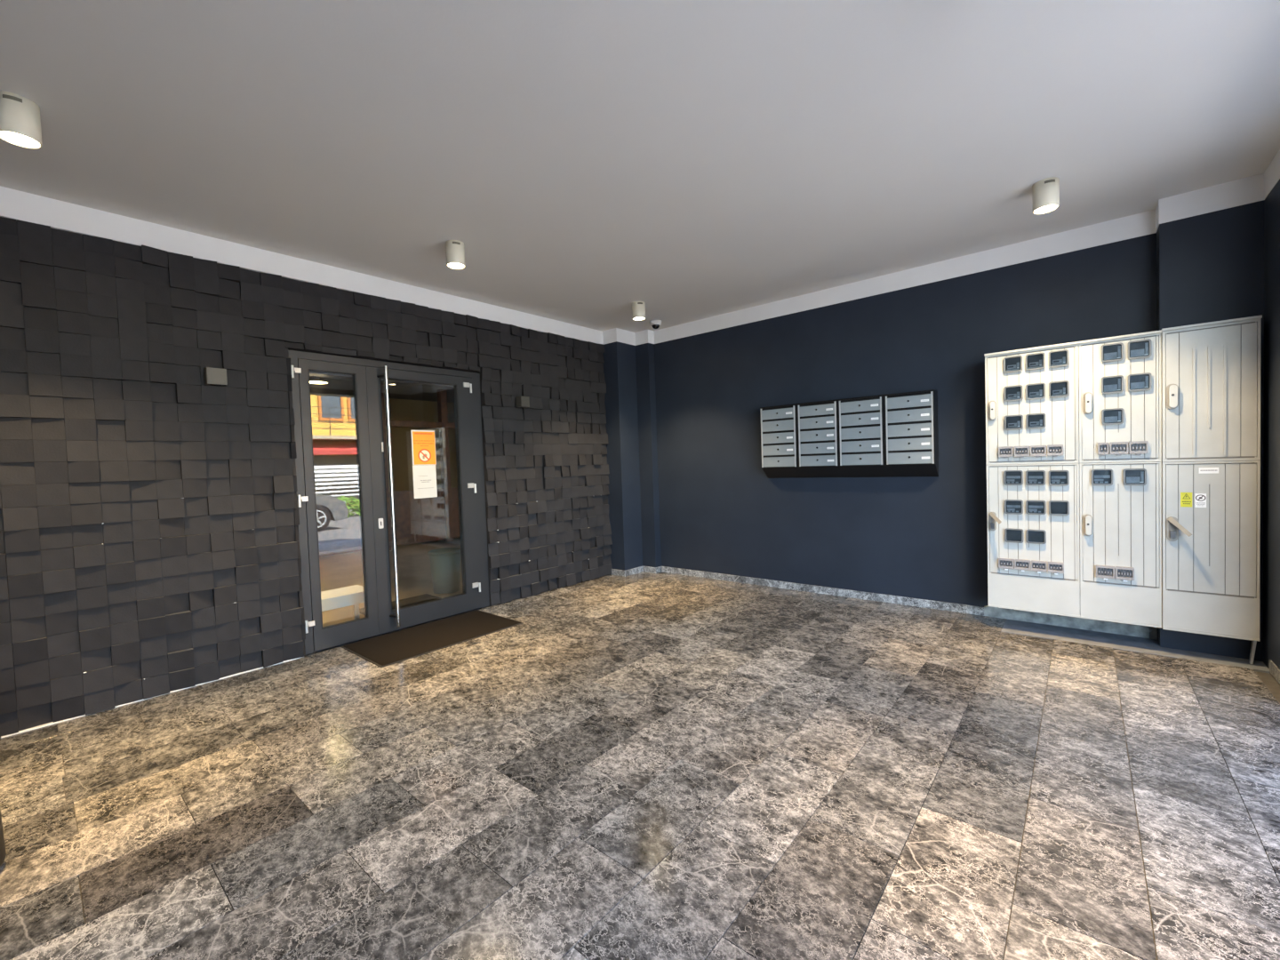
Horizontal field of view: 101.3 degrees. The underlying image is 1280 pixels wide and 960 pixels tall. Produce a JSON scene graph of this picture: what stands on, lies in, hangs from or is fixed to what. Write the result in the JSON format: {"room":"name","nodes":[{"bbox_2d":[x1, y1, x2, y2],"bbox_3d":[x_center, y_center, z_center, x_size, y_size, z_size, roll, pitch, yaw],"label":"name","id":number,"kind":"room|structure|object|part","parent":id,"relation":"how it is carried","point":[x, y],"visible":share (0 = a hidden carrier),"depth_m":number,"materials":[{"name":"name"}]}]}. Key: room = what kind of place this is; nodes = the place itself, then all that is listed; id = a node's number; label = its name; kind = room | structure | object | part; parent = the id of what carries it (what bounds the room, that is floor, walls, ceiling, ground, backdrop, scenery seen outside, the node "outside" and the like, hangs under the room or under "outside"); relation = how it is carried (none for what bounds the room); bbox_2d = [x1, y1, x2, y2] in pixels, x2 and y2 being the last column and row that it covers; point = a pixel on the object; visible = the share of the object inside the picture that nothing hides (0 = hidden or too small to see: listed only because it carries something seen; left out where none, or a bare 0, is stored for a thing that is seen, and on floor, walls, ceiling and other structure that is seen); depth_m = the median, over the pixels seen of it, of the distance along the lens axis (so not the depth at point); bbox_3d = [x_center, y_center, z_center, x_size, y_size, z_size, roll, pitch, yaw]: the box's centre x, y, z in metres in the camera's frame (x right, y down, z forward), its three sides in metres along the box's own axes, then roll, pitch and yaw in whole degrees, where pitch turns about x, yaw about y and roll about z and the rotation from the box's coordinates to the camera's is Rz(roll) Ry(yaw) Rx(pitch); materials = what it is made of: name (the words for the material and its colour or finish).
{"room":"apartment building lobby","nodes":[
{"label":"apartment building lobby","id":0,"kind":"room"},
{"bbox_2d":[0,216,612,736],"bbox_3d":[-2.179,-0.176,4.090,0.292,2.800,5.327,0,2,40],"label":"wall","id":1,"kind":"structure","parent":0,"point":[149,516],"depth_m":3.20,"materials":[{"name":"black stone"}]},
{"bbox_2d":[0,656,303,738],"bbox_3d":[-2.811,1.274,3.186,0.028,0.006,1.355,0,2,40],"label":"trim","id":2,"kind":"structure","parent":1,"relation":"attached to","point":[51,723],"depth_m":2.98,"materials":[{"name":"white"}]},
{"bbox_2d":[203,367,227,386],"bbox_3d":[-2.669,-0.643,3.293,0.128,0.102,0.100,0,2,40],"label":"wall lamp","id":3,"kind":"object","parent":1,"relation":"attached to","point":[212,376],"visible":1,"depth_m":3.25,"materials":[{"name":"metal"}]},
{"bbox_2d":[0,185,602,343],"bbox_3d":[-2.154,-1.499,3.985,0.028,0.150,5.324,0,2,40],"label":"trim","id":4,"kind":"structure","parent":1,"relation":"attached to","point":[14,204],"depth_m":3.44,"materials":[{"name":"white paint"}]},
{"bbox_2d":[288,349,489,655],"bbox_3d":[-1.920,0.132,4.268,0.174,2.155,1.518,0,2,40],"label":"door","id":5,"kind":"structure","parent":1,"relation":"in","point":[380,618],"depth_m":4.10,"materials":[{"name":"grey metal"}]},
{"bbox_2d":[410,430,436,464],"bbox_3d":[-1.818,-0.273,4.416,0.002,0.292,0.207,0,2,40],"label":"paper notice","id":6,"kind":"object","parent":5,"relation":"attached to","point":[423,442],"visible":1,"depth_m":4.41,"materials":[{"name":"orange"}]},
{"bbox_2d":[412,464,437,498],"bbox_3d":[-1.811,0.013,4.423,0.001,0.276,0.203,0,2,40],"label":"paper notice","id":7,"kind":"object","parent":5,"relation":"attached to","point":[424,476],"visible":1,"depth_m":4.42,"materials":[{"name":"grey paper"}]},
{"bbox_2d":[515,395,529,407],"bbox_3d":[-1.149,-0.754,5.087,0.128,0.102,0.100,0,2,40],"label":"wall lamp","id":8,"kind":"object","parent":1,"relation":"attached to","point":[524,402],"visible":1,"depth_m":5.04,"materials":[{"name":"metal"}]},
{"bbox_2d":[309,376,453,402],"bbox_3d":[-3.585,-1.667,7.270,5.950,0.230,6.200,0,2,40],"label":"ceiling","id":9,"kind":"structure","parent":0,"point":[335,386],"depth_m":9.25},
{"bbox_2d":[309,376,327,383],"bbox_3d":[-4.309,-1.408,6.994,0.260,0.220,0.260,0,2,40],"label":"lamp","id":10,"kind":"object","parent":9,"relation":"attached to","point":[316,380],"visible":0.69,"depth_m":6.97,"materials":[{"name":"plastic"}]},
{"bbox_2d":[309,381,327,383],"bbox_3d":[-4.306,-1.304,6.997,0.234,0.006,0.234,0,2,40],"label":"diffuser","id":11,"kind":"object","parent":10,"relation":"attached to","point":[312,382],"depth_m":7.02,"materials":[{"name":"beige plastic"}]},
{"bbox_2d":[308,370,453,389],"bbox_3d":[-3.406,-1.444,7.132,0.200,0.220,6.200,0,2,40],"label":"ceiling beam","id":12,"kind":"structure","parent":9,"relation":"attached to","point":[311,372],"depth_m":7.10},
{"bbox_2d":[310,392,457,496],"bbox_3d":[-5.881,-0.178,9.306,0.200,2.720,6.200,0,2,40],"label":"building","id":13,"kind":"structure","parent":0,"point":[334,450],"depth_m":9.76,"materials":[{"name":"paint"}]},
{"bbox_2d":[602,341,661,570],"bbox_3d":[-0.103,-0.318,6.260,0.657,2.800,0.673,0,2,40],"label":"column","id":14,"kind":"structure","parent":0,"point":[628,370],"depth_m":6.05,"materials":[{"name":"paint"}]},
{"bbox_2d":[602,328,654,345],"bbox_3d":[-0.132,-1.635,5.998,0.601,0.150,0.195,-2,2,-13],"label":"trim","id":15,"kind":"structure","parent":14,"relation":"attached to","point":[616,334],"depth_m":6.00,"materials":[{"name":"white paint"}]},
{"bbox_2d":[611,566,661,576],"bbox_3d":[-0.028,1.053,6.086,0.587,0.067,0.188,-3,2,-17],"label":"baseboard","id":16,"kind":"structure","parent":14,"relation":"attached to","point":[647,569],"depth_m":6.08,"materials":[{"name":"stone"}]},
{"bbox_2d":[0,536,1279,959],"bbox_3d":[-1.913,1.307,5.153,11.208,0.250,7.550,0,2,40],"label":"floor","id":17,"kind":"structure","parent":0,"point":[643,765],"depth_m":2.02,"materials":[{"name":"tile"}]},
{"bbox_2d":[0,807,6,867],"bbox_3d":[-2.256,1.047,1.654,0.310,0.518,0.310,0,2,40],"label":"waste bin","id":18,"kind":"object","parent":17,"relation":"on","point":[3,852],"visible":1,"depth_m":1.75,"materials":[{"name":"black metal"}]},
{"bbox_2d":[320,584,364,619],"bbox_3d":[-2.516,1.078,4.233,0.320,0.310,0.590,0,2,40],"label":"bench","id":19,"kind":"object","parent":17,"relation":"on","point":[353,596],"visible":0.24,"depth_m":4.24,"materials":[{"name":"beige wood"}]},
{"bbox_3d":[-2.443,1.079,4.516,0.035,0.285,0.035,0,2,40],"label":"leg","id":20,"kind":"part","parent":19,"relation":"part of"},
{"bbox_2d":[311,384,459,557],"bbox_3d":[-3.829,-0.227,8.943,0.120,2.700,3.420,0,2,40],"label":"wall","id":21,"kind":"structure","parent":17,"relation":"on","point":[435,518],"depth_m":8.77,"materials":[{"name":"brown wood"}]},
{"bbox_3d":[-4.510,0.674,8.132,0.040,0.900,0.980,0,2,40],"label":"panel","id":22,"kind":"part","parent":21,"relation":"part of","materials":[{"name":"wood"}]},
{"bbox_3d":[-4.184,-0.201,8.524,0.120,2.700,0.120,0,2,40],"label":"post","id":23,"kind":"part","parent":21,"relation":"part of","materials":[{"name":"brown wood"}]},
{"bbox_3d":[-3.800,0.622,8.971,0.040,0.900,0.980,0,2,40],"label":"panel","id":24,"kind":"part","parent":21,"relation":"part of","materials":[{"name":"brown wood"}]},
{"bbox_3d":[-3.474,-0.253,9.363,0.120,2.700,0.120,0,2,40],"label":"post","id":25,"kind":"part","parent":21,"relation":"part of","materials":[{"name":"brown wood"}]},
{"bbox_3d":[-3.090,0.571,9.810,0.040,0.900,0.980,0,2,40],"label":"panel","id":26,"kind":"part","parent":21,"relation":"part of","materials":[{"name":"brown wood"}]},
{"bbox_2d":[359,593,440,615],"bbox_3d":[-2.207,1.196,4.968,0.620,0.008,0.720,0,2,40],"label":"mat","id":27,"kind":"object","parent":17,"relation":"on","point":[414,600],"visible":0.21,"depth_m":5.15,"materials":[{"name":"rubber"}]},
{"bbox_2d":[340,609,523,667],"bbox_3d":[-1.583,1.200,4.093,0.676,0.008,1.144,0,2,40],"label":"doormat","id":28,"kind":"object","parent":17,"relation":"on","point":[386,650],"visible":1,"depth_m":4.00,"materials":[{"name":"rubber"}]},
{"bbox_2d":[427,547,460,593],"bbox_3d":[-2.050,0.956,5.542,0.332,0.435,0.332,0,2,40],"label":"bin","id":29,"kind":"object","parent":17,"relation":"on","point":[445,562],"visible":0.96,"depth_m":5.43,"materials":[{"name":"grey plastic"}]},
{"bbox_2d":[1161,460,1260,663],"bbox_3d":[3.365,0.478,3.107,0.390,1.176,0.224,0,2,40],"label":"base cabinet","id":30,"kind":"object","parent":17,"relation":"on","point":[1211,510],"visible":1,"depth_m":3.08,"materials":[{"name":"plastic"}]},
{"bbox_3d":[3.222,0.296,3.176,0.052,0.148,0.012,0,2,40],"label":"swing handle","id":31,"kind":"part","parent":30,"relation":"part of","materials":[{"name":"plastic"}]},
{"bbox_3d":[3.213,0.277,3.125,0.021,0.107,0.123,-2,2,-14],"label":"handle lever","id":32,"kind":"part","parent":30,"relation":"part of","materials":[{"name":"plastic"}]},
{"bbox_3d":[3.328,-0.055,3.072,0.081,0.034,0.001,0,2,40],"label":"name plate","id":33,"kind":"part","parent":30,"relation":"part of","materials":[{"name":"white plastic"}]},
{"bbox_3d":[3.357,0.787,3.095,0.390,0.225,0.003,0,2,40],"label":"plinth panel","id":34,"kind":"part","parent":30,"relation":"part of","materials":[{"name":"white metal"}]},
{"bbox_3d":[3.347,0.286,3.086,0.362,0.762,0.014,0,2,40],"label":"door","id":35,"kind":"part","parent":30,"relation":"part of","materials":[{"name":"white metal"}]},
{"bbox_3d":[3.365,0.908,3.103,0.390,0.013,0.020,0,2,40],"label":"rail","id":36,"kind":"part","parent":30,"relation":"part of","materials":[{"name":"white metal"}]},
{"bbox_3d":[3.542,0.986,3.033,0.027,0.154,0.030,0,2,40],"label":"support leg","id":37,"kind":"part","parent":30,"relation":"part of","materials":[{"name":"silver metal"}]},
{"bbox_2d":[0,0,1279,332],"bbox_3d":[-0.073,-2.075,2.534,5.538,0.950,6.250,0,2,40],"label":"ceiling","id":38,"kind":"structure","parent":0,"point":[588,160],"depth_m":2.38,"materials":[{"name":"paint"}]},
{"bbox_2d":[0,90,42,148],"bbox_3d":[-2.471,-1.427,2.086,0.123,0.150,0.122,0,2,40],"label":"ceiling lamp","id":39,"kind":"object","parent":38,"relation":"attached to","point":[20,116],"visible":1,"depth_m":2.06,"materials":[{"name":"metal"}]},
{"bbox_2d":[0,131,39,146],"bbox_3d":[-2.469,-1.363,2.088,0.109,0.006,0.109,0,2,40],"label":"diffuser","id":40,"kind":"object","parent":39,"relation":"attached to","point":[21,139],"depth_m":2.09,"materials":[{"name":"beige plastic"}]},
{"bbox_2d":[445,240,465,269],"bbox_3d":[-1.243,-1.516,3.536,0.123,0.150,0.122,0,2,40],"label":"ceiling lamp","id":41,"kind":"object","parent":38,"relation":"attached to","point":[454,249],"visible":1,"depth_m":3.49,"materials":[{"name":"metal"}]},
{"bbox_2d":[448,263,463,267],"bbox_3d":[-1.241,-1.453,3.538,0.109,0.006,0.109,0,2,40],"label":"diffuser","id":42,"kind":"object","parent":41,"relation":"attached to","point":[450,265],"depth_m":3.54,"materials":[{"name":"beige plastic"}]},
{"bbox_2d":[632,301,645,320],"bbox_3d":[-0.012,-1.606,4.990,0.122,0.150,0.122,0,2,40],"label":"ceiling lamp","id":43,"kind":"object","parent":38,"relation":"attached to","point":[638,308],"visible":1,"depth_m":4.94,"materials":[{"name":"metal"}]},
{"bbox_2d":[649,319,661,328],"bbox_3d":[0.169,-1.667,5.646,0.128,0.084,0.128,0,2,40],"label":"security camera","id":44,"kind":"object","parent":38,"relation":"attached to","point":[655,324],"visible":1,"depth_m":5.61,"materials":[{"name":"white plastic"}]},
{"bbox_2d":[1032,176,1059,214],"bbox_3d":[2.320,-1.622,3.001,0.122,0.150,0.123,0,2,40],"label":"ceiling lamp","id":45,"kind":"object","parent":38,"relation":"attached to","point":[1045,193],"visible":1,"depth_m":2.96,"materials":[{"name":"metal"}]},
{"bbox_2d":[1034,205,1057,212],"bbox_3d":[2.322,-1.558,3.003,0.109,0.006,0.109,0,2,40],"label":"diffuser","id":46,"kind":"object","parent":45,"relation":"attached to","point":[1037,208],"depth_m":3.01,"materials":[{"name":"beige plastic"}]},
{"bbox_2d":[654,232,1156,615],"bbox_3d":[1.870,-0.341,4.865,4.156,2.800,0.250,0,2,40],"label":"wall","id":47,"kind":"structure","parent":0,"point":[925,538],"depth_m":4.59,"materials":[{"name":"paint"}]},
{"bbox_2d":[661,566,983,615],"bbox_3d":[1.469,1.033,5.118,3.181,0.067,0.011,0,2,40],"label":"baseboard","id":48,"kind":"structure","parent":47,"relation":"attached to","point":[860,595],"depth_m":4.81,"materials":[{"name":"stone"}]},
{"bbox_2d":[760,389,938,478],"bbox_3d":[1.792,-0.366,4.672,1.501,0.691,0.143,0,2,40],"label":"mailboxes","id":49,"kind":"object","parent":47,"relation":"attached to","point":[897,434],"visible":1,"depth_m":4.54,"materials":[{"name":"black metal"}]},
{"bbox_3d":[1.310,-0.515,4.988,0.321,0.096,0.008,0,2,40],"label":"mailbox door","id":50,"kind":"part","parent":49,"relation":"part of","materials":[{"name":"grey metal"}]},
{"bbox_3d":[1.306,-0.627,4.984,0.321,0.091,0.008,0,2,40],"label":"mailbox door","id":51,"kind":"part","parent":49,"relation":"part of","materials":[{"name":"grey metal"}]},
{"bbox_3d":[1.313,-0.399,4.992,0.321,0.096,0.008,0,2,40],"label":"mailbox door","id":52,"kind":"part","parent":49,"relation":"part of","materials":[{"name":"grey metal"}]},
{"bbox_3d":[1.317,-0.285,4.996,0.321,0.094,0.008,0,2,40],"label":"mailbox door","id":53,"kind":"part","parent":49,"relation":"part of","materials":[{"name":"grey metal"}]},
{"bbox_3d":[1.321,-0.172,4.999,0.321,0.093,0.008,0,2,40],"label":"mailbox door","id":54,"kind":"part","parent":49,"relation":"part of","materials":[{"name":"grey metal"}]},
{"bbox_3d":[1.599,-0.517,4.743,0.323,0.096,0.008,0,2,40],"label":"mailbox door","id":55,"kind":"part","parent":49,"relation":"part of","materials":[{"name":"grey metal"}]},
{"bbox_3d":[1.595,-0.629,4.739,0.323,0.091,0.008,0,2,40],"label":"mailbox door","id":56,"kind":"part","parent":49,"relation":"part of","materials":[{"name":"grey metal"}]},
{"bbox_3d":[1.611,-0.174,4.754,0.323,0.093,0.008,0,2,40],"label":"mailbox door","id":57,"kind":"part","parent":49,"relation":"part of","materials":[{"name":"grey metal"}]},
{"bbox_3d":[1.607,-0.287,4.751,0.323,0.094,0.008,0,2,40],"label":"mailbox door","id":58,"kind":"part","parent":49,"relation":"part of","materials":[{"name":"grey metal"}]},
{"bbox_3d":[1.603,-0.401,4.747,0.323,0.096,0.008,0,2,40],"label":"mailbox door","id":59,"kind":"part","parent":49,"relation":"part of","materials":[{"name":"grey metal"}]},
{"bbox_3d":[1.883,-0.631,4.495,0.326,0.091,0.008,0,2,40],"label":"mailbox door","id":60,"kind":"part","parent":49,"relation":"part of","materials":[{"name":"grey metal"}]},
{"bbox_3d":[1.887,-0.519,4.499,0.326,0.096,0.008,0,2,40],"label":"mailbox door","id":61,"kind":"part","parent":49,"relation":"part of","materials":[{"name":"grey metal"}]},
{"bbox_3d":[1.895,-0.289,4.507,0.326,0.094,0.008,0,2,40],"label":"mailbox door","id":62,"kind":"part","parent":49,"relation":"part of","materials":[{"name":"grey metal"}]},
{"bbox_3d":[1.891,-0.403,4.503,0.326,0.096,0.008,0,2,40],"label":"mailbox door","id":63,"kind":"part","parent":49,"relation":"part of","materials":[{"name":"grey metal"}]},
{"bbox_3d":[1.899,-0.176,4.510,0.326,0.093,0.008,0,2,40],"label":"mailbox door","id":64,"kind":"part","parent":49,"relation":"part of","materials":[{"name":"grey metal"}]},
{"bbox_3d":[2.182,-0.405,4.256,0.325,0.096,0.008,0,2,40],"label":"mailbox door","id":65,"kind":"part","parent":49,"relation":"part of","materials":[{"name":"grey metal"}]},
{"bbox_3d":[2.178,-0.521,4.253,0.325,0.096,0.008,0,2,40],"label":"mailbox door","id":66,"kind":"part","parent":49,"relation":"part of","materials":[{"name":"grey metal"}]},
{"bbox_3d":[2.174,-0.633,4.249,0.325,0.091,0.008,0,2,40],"label":"mailbox door","id":67,"kind":"part","parent":49,"relation":"part of","materials":[{"name":"grey metal"}]},
{"bbox_3d":[2.186,-0.291,4.260,0.325,0.094,0.008,0,2,40],"label":"mailbox door","id":68,"kind":"part","parent":49,"relation":"part of","materials":[{"name":"grey metal"}]},
{"bbox_3d":[2.190,-0.178,4.264,0.325,0.093,0.008,0,2,40],"label":"mailbox door","id":69,"kind":"part","parent":49,"relation":"part of","materials":[{"name":"grey metal"}]},
{"bbox_2d":[653,209,1155,343],"bbox_3d":[1.742,-1.658,4.726,4.150,0.150,0.003,0,2,40],"label":"trim","id":70,"kind":"structure","parent":47,"relation":"attached to","point":[1141,224],"depth_m":4.18,"materials":[{"name":"white paint"}]},
{"bbox_2d":[984,341,1079,464],"bbox_3d":[2.769,-0.513,3.713,0.514,0.792,0.329,0,2,40],"label":"upper cabinet","id":71,"kind":"object","parent":47,"relation":"attached to","point":[1032,394],"visible":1,"depth_m":3.59,"materials":[{"name":"white metal"}]},
{"bbox_3d":[2.513,-0.495,3.743,0.046,0.142,0.012,0,2,40],"label":"swing handle","id":72,"kind":"part","parent":71,"relation":"part of","materials":[{"name":"plastic"}]},
{"bbox_3d":[2.507,-0.494,3.731,0.030,0.124,0.014,0,2,40],"label":"handle lever","id":73,"kind":"part","parent":71,"relation":"part of","materials":[{"name":"white plastic"}]},
{"bbox_2d":[986,463,1079,617],"bbox_3d":[2.781,0.398,3.720,0.512,1.025,0.388,0,2,40],"label":"base cabinet","id":74,"kind":"object","parent":47,"relation":"attached to","point":[1033,510],"visible":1,"depth_m":3.62,"materials":[{"name":"metal"}]},
{"bbox_3d":[2.536,0.297,3.773,0.042,0.138,0.012,0,2,40],"label":"swing handle","id":75,"kind":"part","parent":74,"relation":"part of","materials":[{"name":"plastic"}]},
{"bbox_3d":[2.523,0.269,3.724,0.020,0.079,0.110,-2,2,-8],"label":"handle lever","id":76,"kind":"part","parent":74,"relation":"part of","materials":[{"name":"plastic"}]},
{"bbox_3d":[2.713,0.285,3.639,0.484,0.764,0.014,0,2,40],"label":"door","id":77,"kind":"part","parent":74,"relation":"part of","materials":[{"name":"white metal"}]},
{"bbox_3d":[2.723,0.788,3.648,0.512,0.226,0.003,0,2,40],"label":"plinth panel","id":78,"kind":"part","parent":74,"relation":"part of","materials":[{"name":"white metal"}]},
{"bbox_3d":[2.731,0.909,3.656,0.512,0.013,0.020,0,2,40],"label":"rail","id":79,"kind":"part","parent":74,"relation":"part of","materials":[{"name":"white metal"}]},
{"bbox_2d":[984,605,1157,639],"bbox_3d":[3.049,0.995,3.778,0.961,0.122,0.012,0,2,40],"label":"baseboard","id":80,"kind":"structure","parent":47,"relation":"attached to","point":[1074,622],"depth_m":3.74,"materials":[{"name":"grey stone"}]},
{"bbox_2d":[1078,329,1161,463],"bbox_3d":[3.113,-0.515,3.421,0.388,0.792,0.329,0,2,40],"label":"upper cabinet","id":81,"kind":"object","parent":47,"relation":"attached to","point":[1120,377],"visible":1,"depth_m":3.31,"materials":[{"name":"white metal"}]},
{"bbox_3d":[2.908,-0.498,3.408,0.046,0.142,0.012,0,2,40],"label":"swing handle","id":82,"kind":"part","parent":81,"relation":"part of","materials":[{"name":"plastic"}]},
{"bbox_3d":[2.902,-0.498,3.396,0.030,0.124,0.014,0,2,40],"label":"handle lever","id":83,"kind":"part","parent":81,"relation":"part of","materials":[{"name":"white plastic"}]},
{"bbox_2d":[1079,461,1161,628],"bbox_3d":[3.145,0.395,3.451,0.386,1.025,0.329,0,2,40],"label":"base cabinet","id":84,"kind":"object","parent":47,"relation":"attached to","point":[1121,502],"visible":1,"depth_m":3.34,"materials":[{"name":"metal"}]},
{"bbox_3d":[2.933,0.296,3.437,0.046,0.142,0.012,0,2,40],"label":"swing handle","id":85,"kind":"part","parent":84,"relation":"part of","materials":[{"name":"plastic"}]},
{"bbox_3d":[2.927,0.296,3.425,0.030,0.124,0.014,0,2,40],"label":"handle lever","id":86,"kind":"part","parent":84,"relation":"part of","materials":[{"name":"beige plastic"}]},
{"bbox_3d":[3.067,0.785,3.356,0.386,0.226,0.003,0,2,40],"label":"plinth panel","id":87,"kind":"part","parent":84,"relation":"part of","materials":[{"name":"white metal"}]},
{"bbox_3d":[3.057,0.282,3.347,0.358,0.764,0.014,0,2,40],"label":"door","id":88,"kind":"part","parent":84,"relation":"part of","materials":[{"name":"white metal"}]},
{"bbox_3d":[3.075,0.906,3.365,0.386,0.013,0.020,0,2,40],"label":"rail","id":89,"kind":"part","parent":84,"relation":"part of","materials":[{"name":"white metal"}]},
{"bbox_2d":[1156,200,1264,661],"bbox_3d":[3.560,-0.349,3.318,0.425,2.800,0.427,0,2,40],"label":"wall column","id":90,"kind":"structure","parent":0,"point":[1210,266],"depth_m":3.12,"materials":[{"name":"paint"}]},
{"bbox_2d":[1155,173,1263,232],"bbox_3d":[3.430,-1.666,3.180,0.425,0.150,0.180,0,2,40],"label":"trim","id":91,"kind":"structure","parent":90,"relation":"attached to","point":[1249,189],"depth_m":3.11,"materials":[{"name":"white paint"}]},
{"bbox_2d":[1161,315,1262,462],"bbox_3d":[3.350,-0.514,3.097,0.392,0.802,0.164,0,2,40],"label":"upper cabinet","id":92,"kind":"object","parent":90,"relation":"attached to","point":[1211,372],"visible":0.99,"depth_m":3.05,"materials":[{"name":"plastic"}]},
{"bbox_3d":[3.194,-0.501,3.150,0.052,0.152,0.012,0,2,40],"label":"swing handle","id":93,"kind":"part","parent":92,"relation":"part of","materials":[{"name":"plastic"}]},
{"bbox_3d":[3.188,-0.500,3.138,0.036,0.134,0.014,0,2,40],"label":"handle lever","id":94,"kind":"part","parent":92,"relation":"part of","materials":[{"name":"white plastic"}]},
{"bbox_2d":[1262,179,1279,669],"bbox_3d":[1.974,-0.215,0.883,0.300,2.800,6.200,0,2,40],"label":"wall","id":95,"kind":"structure","parent":0,"point":[1271,420],"depth_m":2.89,"materials":[{"name":"paint"}]},
{"bbox_2d":[1264,149,1279,199],"bbox_3d":[1.739,-1.531,0.851,0.003,0.150,5.573,0,2,40],"label":"trim","id":96,"kind":"structure","parent":95,"relation":"attached to","point":[1271,174],"depth_m":2.84,"materials":[{"name":"white paint"}]},
{"bbox_2d":[1268,659,1279,684],"bbox_3d":[3.326,1.047,2.708,0.008,0.067,0.570,0,2,40],"label":"baseboard","id":97,"kind":"structure","parent":95,"relation":"attached to","point":[1275,671],"depth_m":2.85,"materials":[{"name":"stone"}]}
]}

